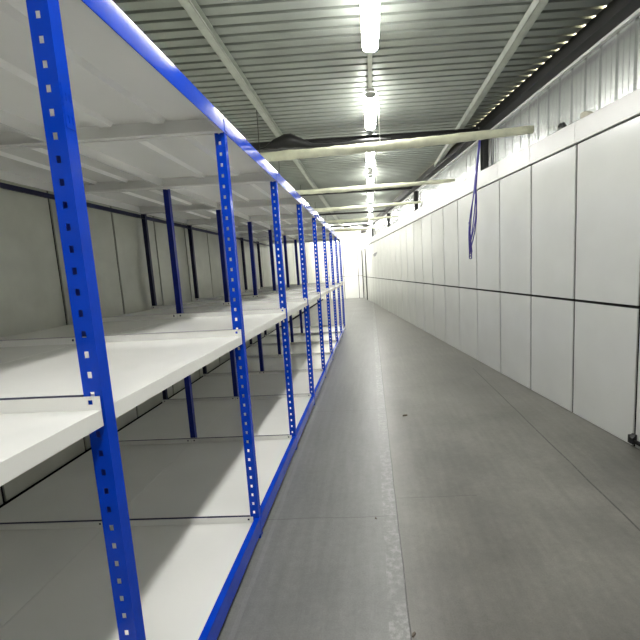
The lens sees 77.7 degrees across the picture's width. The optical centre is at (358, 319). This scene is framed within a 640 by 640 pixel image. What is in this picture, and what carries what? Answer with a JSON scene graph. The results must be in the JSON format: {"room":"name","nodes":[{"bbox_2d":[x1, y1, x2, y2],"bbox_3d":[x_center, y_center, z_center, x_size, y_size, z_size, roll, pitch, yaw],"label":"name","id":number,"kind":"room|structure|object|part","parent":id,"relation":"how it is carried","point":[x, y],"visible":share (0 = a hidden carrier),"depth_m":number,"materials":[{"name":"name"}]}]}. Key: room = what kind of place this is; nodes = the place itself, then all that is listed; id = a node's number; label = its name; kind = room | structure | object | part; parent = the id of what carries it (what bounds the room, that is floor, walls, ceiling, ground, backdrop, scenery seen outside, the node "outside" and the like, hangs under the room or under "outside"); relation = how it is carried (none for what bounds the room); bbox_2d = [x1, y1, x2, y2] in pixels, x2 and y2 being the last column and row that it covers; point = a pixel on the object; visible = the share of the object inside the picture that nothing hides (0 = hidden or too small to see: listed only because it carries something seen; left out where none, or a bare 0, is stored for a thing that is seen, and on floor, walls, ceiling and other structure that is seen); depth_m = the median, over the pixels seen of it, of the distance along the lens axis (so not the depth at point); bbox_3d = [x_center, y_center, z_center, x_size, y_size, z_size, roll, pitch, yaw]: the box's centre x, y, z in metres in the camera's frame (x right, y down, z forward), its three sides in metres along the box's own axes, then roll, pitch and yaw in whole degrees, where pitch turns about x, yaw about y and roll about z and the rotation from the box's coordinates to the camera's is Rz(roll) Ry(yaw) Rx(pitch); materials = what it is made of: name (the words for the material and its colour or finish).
{"room":"warehouse storage aisle","nodes":[
{"label":"warehouse storage aisle","id":0,"kind":"room"},
{"bbox_2d":[0,180,322,507],"bbox_3d":[-2.367,-0.886,6.263,0.060,3.400,28.500,-3,7,2],"label":"wall","id":1,"kind":"structure","parent":0,"point":[34,295],"depth_m":3.76,"materials":[{"name":"white metal"}]},
{"bbox_2d":[320,231,363,299],"bbox_3d":[-0.792,-2.792,20.373,2.328,3.400,0.060,-3,7,2],"label":"wall","id":2,"kind":"structure","parent":0,"point":[351,242],"depth_m":20.33,"materials":[{"name":"white paint"}]},
{"bbox_2d":[361,250,363,297],"bbox_3d":[0.225,-2.363,20.346,0.044,2.450,0.035,-3,7,2],"label":"trim","id":3,"kind":"structure","parent":2,"relation":"attached to","point":[361,250],"depth_m":20.33,"materials":[{"name":"paint"}]},
{"bbox_2d":[112,0,611,232],"bbox_3d":[0.350,-2.748,5.945,6.525,0.045,28.918,-3,7,2],"label":"ceiling","id":4,"kind":"structure","parent":0,"point":[306,61],"depth_m":3.72,"materials":[{"name":"grey metal"}]},
{"bbox_2d":[178,0,345,232],"bbox_3d":[-1.072,-2.618,5.996,0.070,0.074,28.500,-3,7,2],"label":"beam","id":5,"kind":"structure","parent":4,"relation":"attached to","point":[191,7],"depth_m":3.57,"materials":[{"name":"metal"}]},
{"bbox_2d":[325,216,383,231],"bbox_3d":[-0.151,-3.392,13.688,2.042,0.608,0.092,-3,7,2],"label":"insulated pipe","id":6,"kind":"object","parent":4,"relation":"hanging from","point":[373,227],"visible":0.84,"depth_m":13.68,"materials":[{"name":"paint"}]},
{"bbox_2d":[300,185,421,211],"bbox_3d":[0.037,-2.763,8.769,2.719,0.616,0.094,-3,7,2],"label":"insulated pipe","id":7,"kind":"object","parent":4,"relation":"hanging from","point":[355,207],"visible":0.91,"depth_m":8.77,"materials":[{"name":"paint"}]},
{"bbox_2d":[325,200,398,222],"bbox_3d":[-0.052,-3.065,11.102,2.398,0.604,0.094,-3,7,2],"label":"insulated pipe","id":8,"kind":"object","parent":4,"relation":"hanging from","point":[396,216],"visible":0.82,"depth_m":11.10,"materials":[{"name":"paint"}]},
{"bbox_2d":[279,153,454,194],"bbox_3d":[0.118,-2.497,6.684,3.008,0.617,0.094,-3,7,2],"label":"insulated pipe","id":9,"kind":"object","parent":4,"relation":"hanging from","point":[376,186],"visible":0.8,"depth_m":6.68,"materials":[{"name":"paint"}]},
{"bbox_2d":[256,99,533,161],"bbox_3d":[0.331,-2.194,4.359,3.072,0.644,0.123,-2,7,6],"label":"insulated pipe","id":10,"kind":"object","parent":4,"relation":"hanging from","point":[339,150],"visible":0.92,"depth_m":4.35,"materials":[{"name":"paint"}]},
{"bbox_3d":[-1.148,-2.172,4.521,0.012,0.575,0.008,-3,7,2],"label":"hanger rod","id":11,"kind":"part","parent":10,"relation":"part of","materials":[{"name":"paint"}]},
{"bbox_2d":[260,133,390,149],"bbox_3d":[-0.384,-2.053,4.505,1.503,0.182,0.168,-3,7,2],"label":"bundle","id":12,"kind":"object","parent":10,"relation":"on","point":[285,141],"visible":0.82,"depth_m":4.48,"materials":[{"name":"black plastic"}]},
{"bbox_3d":[0.228,-2.240,4.369,0.007,0.545,0.008,-3,7,2],"label":"hanger rod","id":13,"kind":"part","parent":10,"relation":"part of","materials":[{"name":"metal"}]},
{"bbox_2d":[434,0,548,166],"bbox_3d":[1.433,-2.739,5.904,0.070,0.074,28.500,-3,7,2],"label":"beam","id":14,"kind":"structure","parent":4,"relation":"attached to","point":[536,7],"depth_m":3.68,"materials":[{"name":"metal"}]},
{"bbox_2d":[468,140,480,258],"bbox_3d":[1.593,-1.689,5.402,0.198,1.694,0.065,-3,7,2],"label":"hanging cable","id":15,"kind":"object","parent":14,"relation":"hanging from","point":[470,234],"visible":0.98,"depth_m":5.42,"materials":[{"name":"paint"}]},
{"bbox_2d":[217,298,639,639],"bbox_3d":[0.620,0.718,6.381,7.100,0.120,28.700,-3,7,2],"label":"floor","id":16,"kind":"structure","parent":0,"point":[501,511],"depth_m":2.41,"materials":[{"name":"concrete"}]},
{"bbox_2d":[0,0,345,639],"bbox_3d":[-1.421,-0.211,4.963,1.792,2.296,10.117,-3,7,2],"label":"shelving rack","id":17,"kind":"object","parent":16,"relation":"on","point":[153,532],"visible":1,"depth_m":2.05,"materials":[{"name":"blue metal"}]},
{"bbox_2d":[0,124,46,147],"bbox_3d":[-2.014,-0.840,1.480,0.841,0.072,1.094,-3,7,2],"label":"shelf","id":18,"kind":"object","parent":17,"relation":"on","point":[11,135],"depth_m":1.99,"materials":[{"name":"white metal"}]},
{"bbox_2d":[0,337,75,363],"bbox_3d":[-1.958,0.223,1.618,0.841,0.079,1.094,-3,7,2],"label":"shelf","id":19,"kind":"object","parent":17,"relation":"on","point":[10,350],"depth_m":2.11,"materials":[{"name":"white metal"}]},
{"bbox_2d":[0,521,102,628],"bbox_3d":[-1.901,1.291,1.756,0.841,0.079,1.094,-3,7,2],"label":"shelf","id":20,"kind":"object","parent":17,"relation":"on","point":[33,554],"depth_m":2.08,"materials":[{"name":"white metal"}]},
{"bbox_2d":[0,396,103,486],"bbox_3d":[-1.122,0.325,0.486,0.897,0.079,1.094,-3,7,2],"label":"shelf","id":21,"kind":"object","parent":17,"relation":"on","point":[32,429],"depth_m":0.93,"materials":[{"name":"white metal"}]},
{"bbox_2d":[0,145,160,192],"bbox_3d":[-1.980,-0.984,2.580,0.841,0.072,1.094,-3,7,2],"label":"shelf","id":22,"kind":"object","parent":17,"relation":"on","point":[29,165],"depth_m":2.72,"materials":[{"name":"white metal"}]},
{"bbox_3d":[-1.534,0.154,2.219,0.060,2.288,0.039,-3,7,2],"label":"upright post","id":23,"kind":"part","parent":17,"relation":"part of","materials":[{"name":"blue metal"}]},
{"bbox_3d":[-0.677,0.261,1.040,0.050,2.288,0.037,-3,7,2],"label":"upright post","id":24,"kind":"part","parent":17,"relation":"part of","materials":[{"name":"blue metal"}]},
{"bbox_2d":[0,314,176,339],"bbox_3d":[-1.924,0.080,2.718,0.841,0.079,1.094,-3,7,2],"label":"shelf","id":25,"kind":"object","parent":17,"relation":"on","point":[120,324],"depth_m":2.84,"materials":[{"name":"white metal"}]},
{"bbox_2d":[0,439,190,522],"bbox_3d":[-1.868,1.147,2.856,0.841,0.079,1.094,-3,7,2],"label":"shelf","id":26,"kind":"object","parent":17,"relation":"on","point":[70,494],"depth_m":2.75,"materials":[{"name":"white metal"}]},
{"bbox_2d":[0,0,222,142],"bbox_3d":[-1.145,-0.882,1.448,0.897,0.072,1.094,-3,7,2],"label":"shelf","id":27,"kind":"object","parent":17,"relation":"on","point":[123,87],"depth_m":1.54,"materials":[{"name":"white metal"}]},
{"bbox_2d":[0,329,241,417],"bbox_3d":[-1.088,0.181,1.586,0.897,0.079,1.094,-3,7,2],"label":"shelf","id":28,"kind":"object","parent":17,"relation":"on","point":[141,366],"depth_m":1.52,"materials":[{"name":"white metal"}]},
{"bbox_2d":[0,517,252,639],"bbox_3d":[-1.047,1.250,1.724,0.867,0.079,1.094,-3,7,2],"label":"shelf","id":29,"kind":"object","parent":17,"relation":"on","point":[184,565],"depth_m":1.83,"materials":[{"name":"white metal"}]},
{"bbox_2d":[85,188,215,213],"bbox_3d":[-1.947,-1.128,3.680,0.841,0.072,1.094,-3,7,2],"label":"shelf","id":30,"kind":"object","parent":17,"relation":"on","point":[141,201],"depth_m":3.80,"materials":[{"name":"white metal"}]},
{"bbox_3d":[-2.300,-0.093,4.449,0.060,2.288,0.039,-3,7,2],"label":"upright post","id":31,"kind":"part","parent":17,"relation":"part of","materials":[{"name":"blue metal"}]},
{"bbox_2d":[53,133,275,187],"bbox_3d":[-1.111,-1.026,2.548,0.897,0.072,1.094,-3,7,2],"label":"shelf","id":32,"kind":"object","parent":17,"relation":"on","point":[181,161],"depth_m":2.55,"materials":[{"name":"white metal"}]},
{"bbox_2d":[113,302,225,316],"bbox_3d":[-1.891,-0.064,3.817,0.841,0.079,1.094,-3,7,2],"label":"shelf","id":33,"kind":"object","parent":17,"relation":"on","point":[162,310],"depth_m":4.04,"materials":[{"name":"white metal"}]},
{"bbox_2d":[118,397,234,440],"bbox_3d":[-1.834,1.003,3.955,0.841,0.079,1.094,-3,7,2],"label":"shelf","id":34,"kind":"object","parent":17,"relation":"on","point":[169,421],"depth_m":3.92,"materials":[{"name":"white metal"}]},
{"bbox_3d":[-1.500,0.010,3.318,0.060,2.288,0.039,-3,7,2],"label":"upright post","id":35,"kind":"part","parent":17,"relation":"part of","materials":[{"name":"blue metal"}]},
{"bbox_2d":[141,209,247,224],"bbox_3d":[-1.913,-1.271,4.780,0.841,0.072,1.094,-3,7,2],"label":"shelf","id":36,"kind":"object","parent":17,"relation":"on","point":[192,217],"depth_m":4.95,"materials":[{"name":"white metal"}]},
{"bbox_3d":[-2.267,-0.237,5.549,0.060,2.288,0.039,-3,7,2],"label":"upright post","id":37,"kind":"part","parent":17,"relation":"part of","materials":[{"name":"blue metal"}]},
{"bbox_2d":[114,308,285,341],"bbox_3d":[-1.055,0.038,2.686,0.897,0.079,1.094,-3,7,2],"label":"shelf","id":38,"kind":"object","parent":17,"relation":"on","point":[256,322],"depth_m":2.60,"materials":[{"name":"white metal"}]},
{"bbox_2d":[128,435,291,518],"bbox_3d":[-1.013,1.106,2.824,0.867,0.079,1.094,-3,7,2],"label":"shelf","id":39,"kind":"object","parent":17,"relation":"on","point":[207,478],"depth_m":2.73,"materials":[{"name":"white metal"}]},
{"bbox_2d":[170,372,261,398],"bbox_3d":[-1.800,0.859,5.055,0.841,0.079,1.094,-3,7,2],"label":"shelf","id":40,"kind":"object","parent":17,"relation":"on","point":[212,385],"depth_m":5.06,"materials":[{"name":"white metal"}]},
{"bbox_2d":[183,295,254,303],"bbox_3d":[-1.857,-0.208,4.917,0.841,0.079,1.094,-3,7,2],"label":"shelf","id":41,"kind":"object","parent":17,"relation":"on","point":[215,300],"depth_m":5.32,"materials":[{"name":"white metal"}]},
{"bbox_3d":[-1.467,-0.134,4.418,0.060,2.288,0.039,-3,7,2],"label":"upright post","id":42,"kind":"part","parent":17,"relation":"part of","materials":[{"name":"blue metal"}]},
{"bbox_2d":[188,221,268,231],"bbox_3d":[-1.880,-1.415,5.879,0.841,0.072,1.094,-3,7,2],"label":"shelf","id":43,"kind":"object","parent":17,"relation":"on","point":[257,225],"depth_m":6.01,"materials":[{"name":"white metal"}]},
{"bbox_2d":[164,181,299,208],"bbox_3d":[-1.077,-1.169,3.648,0.897,0.072,1.094,-3,7,2],"label":"shelf","id":44,"kind":"object","parent":17,"relation":"on","point":[253,194],"depth_m":3.73,"materials":[{"name":"white metal"}]},
{"bbox_3d":[-0.643,0.117,2.140,0.050,2.288,0.037,-3,7,2],"label":"upright post","id":45,"kind":"part","parent":17,"relation":"part of","materials":[{"name":"blue metal"}]},
{"bbox_2d":[208,355,279,373],"bbox_3d":[-1.767,0.716,6.155,0.841,0.079,1.094,-3,7,2],"label":"shelf","id":46,"kind":"object","parent":17,"relation":"on","point":[253,363],"depth_m":6.15,"materials":[{"name":"white metal"}]},
{"bbox_3d":[-2.199,-0.525,7.748,0.060,2.288,0.039,-3,7,2],"label":"upright post","id":47,"kind":"part","parent":17,"relation":"part of","materials":[{"name":"blue metal"}]},
{"bbox_2d":[220,291,274,296],"bbox_3d":[-1.823,-0.352,6.017,0.841,0.079,1.094,-3,7,2],"label":"shelf","id":48,"kind":"object","parent":17,"relation":"on","point":[244,294],"depth_m":6.52,"materials":[{"name":"white metal"}]},
{"bbox_2d":[223,229,283,237],"bbox_3d":[-1.846,-1.559,6.979,0.841,0.072,1.094,-3,7,2],"label":"shelf","id":49,"kind":"object","parent":17,"relation":"on","point":[256,233],"depth_m":7.41,"materials":[{"name":"white metal"}]},
{"bbox_2d":[197,394,310,437],"bbox_3d":[-0.980,0.962,3.924,0.867,0.079,1.094,-3,7,2],"label":"shelf","id":50,"kind":"object","parent":17,"relation":"on","point":[270,418],"depth_m":3.87,"materials":[{"name":"white metal"}]},
{"bbox_3d":[-1.433,-0.278,5.518,0.060,2.288,0.039,-3,7,2],"label":"upright post","id":51,"kind":"part","parent":17,"relation":"part of","materials":[{"name":"blue metal"}]},
{"bbox_2d":[203,298,307,316],"bbox_3d":[-1.021,-0.106,3.785,0.897,0.079,1.094,-3,7,2],"label":"shelf","id":52,"kind":"object","parent":17,"relation":"on","point":[293,305],"depth_m":3.81,"materials":[{"name":"white metal"}]},
{"bbox_3d":[-2.166,-0.669,8.848,0.060,2.288,0.039,-3,7,2],"label":"upright post","id":53,"kind":"part","parent":17,"relation":"part of","materials":[{"name":"blue metal"}]},
{"bbox_2d":[241,288,287,292],"bbox_3d":[-1.790,-0.496,7.116,0.841,0.079,1.094,-3,7,2],"label":"shelf","id":54,"kind":"object","parent":17,"relation":"on","point":[273,290],"depth_m":7.46,"materials":[{"name":"white metal"}]},
{"bbox_2d":[218,204,314,220],"bbox_3d":[-1.044,-1.313,4.748,0.897,0.072,1.094,-3,7,2],"label":"shelf","id":55,"kind":"object","parent":17,"relation":"on","point":[260,213],"depth_m":4.97,"materials":[{"name":"white metal"}]},
{"bbox_2d":[243,235,293,241],"bbox_3d":[-1.812,-1.703,8.079,0.841,0.072,1.094,-3,7,2],"label":"shelf","id":56,"kind":"object","parent":17,"relation":"on","point":[260,238],"depth_m":8.42,"materials":[{"name":"white metal"}]},
{"bbox_2d":[246,342,291,355],"bbox_3d":[-1.733,0.572,7.254,0.841,0.079,1.094,-3,7,2],"label":"shelf","id":57,"kind":"object","parent":17,"relation":"on","point":[269,349],"depth_m":7.34,"materials":[{"name":"white metal"}]},
{"bbox_3d":[-1.399,-0.421,6.618,0.060,2.288,0.039,-3,7,2],"label":"upright post","id":58,"kind":"part","parent":17,"relation":"part of","materials":[{"name":"blue metal"}]},
{"bbox_2d":[254,333,301,343],"bbox_3d":[-1.700,0.428,8.354,0.841,0.079,1.094,-3,7,2],"label":"shelf","id":59,"kind":"object","parent":17,"relation":"on","point":[268,339],"depth_m":8.47,"materials":[{"name":"white metal"}]},
{"bbox_2d":[258,239,298,243],"bbox_3d":[-1.779,-1.847,9.178,0.841,0.072,1.094,-3,7,2],"label":"shelf","id":60,"kind":"object","parent":17,"relation":"on","point":[263,241],"depth_m":9.12,"materials":[{"name":"white metal"}]},
{"bbox_2d":[261,285,298,288],"bbox_3d":[-1.756,-0.640,8.216,0.841,0.079,1.094,-3,7,2],"label":"shelf","id":61,"kind":"object","parent":17,"relation":"on","point":[288,286],"depth_m":8.74,"materials":[{"name":"white metal"}]},
{"bbox_2d":[242,369,322,395],"bbox_3d":[-0.946,0.818,5.023,0.867,0.079,1.094,-3,7,2],"label":"shelf","id":62,"kind":"object","parent":17,"relation":"on","point":[268,383],"depth_m":5.06,"materials":[{"name":"white metal"}]},
{"bbox_2d":[246,292,319,303],"bbox_3d":[-0.988,-0.250,4.885,0.897,0.079,1.094,-3,7,2],"label":"shelf","id":63,"kind":"object","parent":17,"relation":"on","point":[311,297],"depth_m":5.00,"materials":[{"name":"white metal"}]},
{"bbox_3d":[-0.610,-0.027,3.240,0.050,2.288,0.037,-3,7,2],"label":"upright post","id":64,"kind":"part","parent":17,"relation":"part of","materials":[{"name":"blue metal"}]},
{"bbox_2d":[249,217,323,228],"bbox_3d":[-1.010,-1.457,5.847,0.897,0.072,1.094,-3,7,2],"label":"shelf","id":65,"kind":"object","parent":17,"relation":"on","point":[307,222],"depth_m":6.08,"materials":[{"name":"white metal"}]},
{"bbox_2d":[268,326,307,334],"bbox_3d":[-1.666,0.284,9.454,0.841,0.079,1.094,-3,7,2],"label":"shelf","id":66,"kind":"object","parent":17,"relation":"on","point":[296,330],"depth_m":9.41,"materials":[{"name":"white metal"}]},
{"bbox_3d":[-1.366,-0.565,7.717,0.060,2.288,0.039,-3,7,2],"label":"upright post","id":67,"kind":"part","parent":17,"relation":"part of","materials":[{"name":"blue metal"}]},
{"bbox_3d":[-1.332,-0.709,8.817,0.060,2.288,0.039,-3,7,2],"label":"upright post","id":68,"kind":"part","parent":17,"relation":"part of","materials":[{"name":"blue metal"}]},
{"bbox_2d":[266,352,330,370],"bbox_3d":[-0.912,0.674,6.123,0.867,0.079,1.094,-3,7,2],"label":"shelf","id":69,"kind":"object","parent":17,"relation":"on","point":[299,362],"depth_m":6.16,"materials":[{"name":"white metal"}]},
{"bbox_2d":[269,288,328,296],"bbox_3d":[-0.954,-0.394,5.985,0.897,0.079,1.094,-3,7,2],"label":"shelf","id":70,"kind":"object","parent":17,"relation":"on","point":[323,291],"depth_m":6.16,"materials":[{"name":"white metal"}]},
{"bbox_2d":[270,226,330,234],"bbox_3d":[-0.977,-1.601,6.947,0.897,0.072,1.094,-3,7,2],"label":"shelf","id":71,"kind":"object","parent":17,"relation":"on","point":[287,230],"depth_m":7.35,"materials":[{"name":"white metal"}]},
{"bbox_3d":[-0.576,-0.171,4.340,0.050,2.288,0.037,-3,7,2],"label":"upright post","id":72,"kind":"part","parent":17,"relation":"part of","materials":[{"name":"blue metal"}]},
{"bbox_3d":[-1.299,-0.853,9.917,0.060,2.288,0.039,-3,7,2],"label":"upright post","id":73,"kind":"part","parent":17,"relation":"part of","materials":[{"name":"blue metal"}]},
{"bbox_2d":[285,232,335,238],"bbox_3d":[-0.943,-1.745,8.047,0.897,0.072,1.094,-3,7,2],"label":"shelf","id":74,"kind":"object","parent":17,"relation":"on","point":[295,234],"depth_m":8.39,"materials":[{"name":"white metal"}]},
{"bbox_2d":[285,340,335,353],"bbox_3d":[-0.879,0.530,7.223,0.867,0.079,1.094,-3,7,2],"label":"shelf","id":75,"kind":"object","parent":17,"relation":"on","point":[295,347],"depth_m":7.31,"materials":[{"name":"white metal"}]},
{"bbox_2d":[288,285,334,291],"bbox_3d":[-0.920,-0.538,7.084,0.897,0.079,1.094,-3,7,2],"label":"shelf","id":76,"kind":"object","parent":17,"relation":"on","point":[331,287],"depth_m":7.43,"materials":[{"name":"white metal"}]},
{"bbox_2d":[296,237,339,242],"bbox_3d":[-0.909,-1.889,9.146,0.897,0.072,1.094,-3,7,2],"label":"shelf","id":77,"kind":"object","parent":17,"relation":"on","point":[306,239],"depth_m":9.63,"materials":[{"name":"white metal"}]},
{"bbox_2d":[295,331,340,341],"bbox_3d":[-0.845,0.387,8.323,0.867,0.079,1.094,-3,7,2],"label":"shelf","id":78,"kind":"object","parent":17,"relation":"on","point":[315,337],"depth_m":8.40,"materials":[{"name":"white metal"}]},
{"bbox_3d":[-0.542,-0.315,5.439,0.050,2.288,0.037,-3,7,2],"label":"upright post","id":79,"kind":"part","parent":17,"relation":"part of","materials":[{"name":"blue metal"}]},
{"bbox_2d":[299,283,338,288],"bbox_3d":[-0.887,-0.682,8.184,0.897,0.079,1.094,-3,7,2],"label":"shelf","id":80,"kind":"object","parent":17,"relation":"on","point":[336,285],"depth_m":7.94,"materials":[{"name":"white metal"}]},
{"bbox_2d":[307,281,342,285],"bbox_3d":[-0.853,-0.826,9.284,0.897,0.079,1.094,-3,7,2],"label":"shelf","id":81,"kind":"object","parent":17,"relation":"on","point":[330,283],"depth_m":9.07,"materials":[{"name":"white metal"}]},
{"bbox_2d":[307,324,343,332],"bbox_3d":[-0.812,0.243,9.422,0.867,0.079,1.094,-3,7,2],"label":"shelf","id":82,"kind":"object","parent":17,"relation":"on","point":[313,329],"depth_m":9.54,"materials":[{"name":"white metal"}]},
{"bbox_3d":[-0.509,-0.458,6.539,0.050,2.288,0.037,-3,7,2],"label":"upright post","id":83,"kind":"part","parent":17,"relation":"part of","materials":[{"name":"blue metal"}]},
{"bbox_3d":[-0.475,-0.602,7.639,0.050,2.288,0.037,-3,7,2],"label":"upright post","id":84,"kind":"part","parent":17,"relation":"part of","materials":[{"name":"blue metal"}]},
{"bbox_3d":[-0.442,-0.746,8.739,0.050,2.288,0.037,-3,7,2],"label":"upright post","id":85,"kind":"part","parent":17,"relation":"part of","materials":[{"name":"blue metal"}]},
{"bbox_3d":[-0.408,-0.890,9.838,0.050,2.288,0.037,-3,7,2],"label":"upright post","id":86,"kind":"part","parent":17,"relation":"part of","materials":[{"name":"blue metal"}]},
{"bbox_2d":[362,115,639,448],"bbox_3d":[1.855,-0.704,6.171,0.203,2.620,28.766,-4,7,-6],"label":"wall","id":87,"kind":"structure","parent":0,"point":[547,297],"depth_m":4.12,"materials":[{"name":"white metal"}]},
{"bbox_2d":[364,248,367,299],"bbox_3d":[0.377,-2.187,18.921,0.044,2.450,0.035,-3,7,2],"label":"trim","id":88,"kind":"structure","parent":87,"relation":"attached to","point":[364,248],"depth_m":18.91,"materials":[{"name":"paint"}]},
{"bbox_2d":[361,88,639,247],"bbox_3d":[1.780,-2.014,6.001,0.233,0.282,28.762,-4,7,-6],"label":"trim","id":89,"kind":"structure","parent":87,"relation":"attached to","point":[627,107],"depth_m":4.07,"materials":[{"name":"white metal"}]},
{"bbox_2d":[330,224,373,236],"bbox_3d":[-0.705,-3.672,16.527,2.710,0.569,0.131,-3,7,2],"label":"frame","id":90,"kind":"object","parent":89,"relation":"on","point":[372,230],"visible":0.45,"depth_m":16.46,"materials":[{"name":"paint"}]},
{"bbox_2d":[319,210,389,227],"bbox_3d":[-0.566,-3.211,12.900,3.210,0.569,0.131,-3,7,2],"label":"frame","id":91,"kind":"object","parent":89,"relation":"on","point":[388,214],"visible":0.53,"depth_m":12.84,"materials":[{"name":"paint"}]},
{"bbox_2d":[300,187,417,210],"bbox_3d":[-0.431,-2.763,9.373,3.696,0.569,0.131,-3,7,2],"label":"frame","id":92,"kind":"object","parent":89,"relation":"on","point":[400,188],"visible":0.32,"depth_m":9.31,"materials":[{"name":"paint"}]},
{"bbox_2d":[250,128,488,170],"bbox_3d":[-0.286,-2.283,5.597,4.217,0.569,0.131,-3,7,2],"label":"frame","id":93,"kind":"object","parent":89,"relation":"on","point":[484,153],"visible":0.26,"depth_m":5.54,"materials":[{"name":"paint"}]},
{"bbox_2d":[558,122,565,127],"bbox_3d":[1.922,-1.836,3.724,0.028,0.056,0.106,-4,7,-6],"label":"clip","id":94,"kind":"object","parent":89,"relation":"on","point":[562,125],"visible":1,"depth_m":3.71,"materials":[{"name":"black plastic"}]},
{"bbox_2d":[580,111,592,118],"bbox_3d":[1.987,-1.784,3.408,0.060,0.045,0.130,-4,7,-6],"label":"metal bracket","id":95,"kind":"object","parent":89,"relation":"on","point":[585,113],"visible":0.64,"depth_m":3.40,"materials":[{"name":"beige metal"}]},
{"bbox_2d":[628,433,639,445],"bbox_3d":[2.152,0.934,3.043,0.035,0.075,0.154,-4,7,-6],"label":"bracket","id":96,"kind":"object","parent":87,"relation":"in","point":[632,438],"depth_m":3.07,"materials":[{"name":"black plastic"}]},
{"bbox_2d":[363,15,639,241],"bbox_3d":[1.832,-2.275,5.974,0.089,0.785,28.766,-4,7,-6],"label":"wall","id":97,"kind":"structure","parent":0,"point":[611,72],"depth_m":3.84,"materials":[{"name":"grey metal"}]},
{"bbox_2d":[367,52,371,203],"bbox_3d":[0.144,-2.502,4.865,0.040,0.024,26.100,-3,7,2],"label":"rail","id":98,"kind":"object","parent":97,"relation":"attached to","point":[369,53],"visible":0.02,"depth_m":3.77,"materials":[{"name":"metal"}]},
{"bbox_2d":[360,0,379,51],"bbox_3d":[0.082,-2.164,2.736,0.132,0.093,0.950,-3,7,2],"label":"lamp","id":99,"kind":"object","parent":98,"relation":"attached to","point":[370,9],"visible":1,"depth_m":2.86,"materials":[{"name":"white plastic"}]},
{"bbox_2d":[364,88,376,129],"bbox_3d":[0.137,-2.400,4.540,0.132,0.093,0.950,-3,7,2],"label":"lamp","id":100,"kind":"object","parent":98,"relation":"attached to","point":[370,95],"visible":1,"depth_m":4.35,"materials":[{"name":"white plastic"}]},
{"bbox_2d":[366,152,374,166],"bbox_3d":[0.192,-2.636,6.344,0.132,0.093,0.950,-3,7,2],"label":"lamp","id":101,"kind":"object","parent":98,"relation":"attached to","point":[369,156],"visible":0.57,"depth_m":6.38,"materials":[{"name":"white plastic"}]},
{"bbox_2d":[367,173,373,184],"bbox_3d":[0.247,-2.872,8.148,0.132,0.093,0.950,-3,7,2],"label":"lamp","id":102,"kind":"object","parent":98,"relation":"attached to","point":[370,177],"visible":0.82,"depth_m":7.81,"materials":[{"name":"white plastic"}]},
{"bbox_2d":[368,192,372,201],"bbox_3d":[0.302,-3.107,9.952,0.132,0.093,0.950,-3,7,2],"label":"lamp","id":103,"kind":"object","parent":98,"relation":"attached to","point":[370,194],"visible":0.85,"depth_m":9.75,"materials":[{"name":"white plastic"}]},
{"bbox_2d":[360,0,639,232],"bbox_3d":[1.731,-2.669,5.915,0.244,0.018,28.766,-4,7,-6],"label":"trim","id":104,"kind":"structure","parent":97,"relation":"attached to","point":[631,6],"depth_m":3.83,"materials":[{"name":"paint"}]},
{"bbox_2d":[363,8,639,233],"bbox_3d":[1.754,-2.649,5.920,0.034,0.025,28.766,-4,7,-6],"label":"trim","id":105,"kind":"structure","parent":97,"relation":"attached to","point":[636,13],"depth_m":3.91,"materials":[{"name":"white metal"}]}
]}

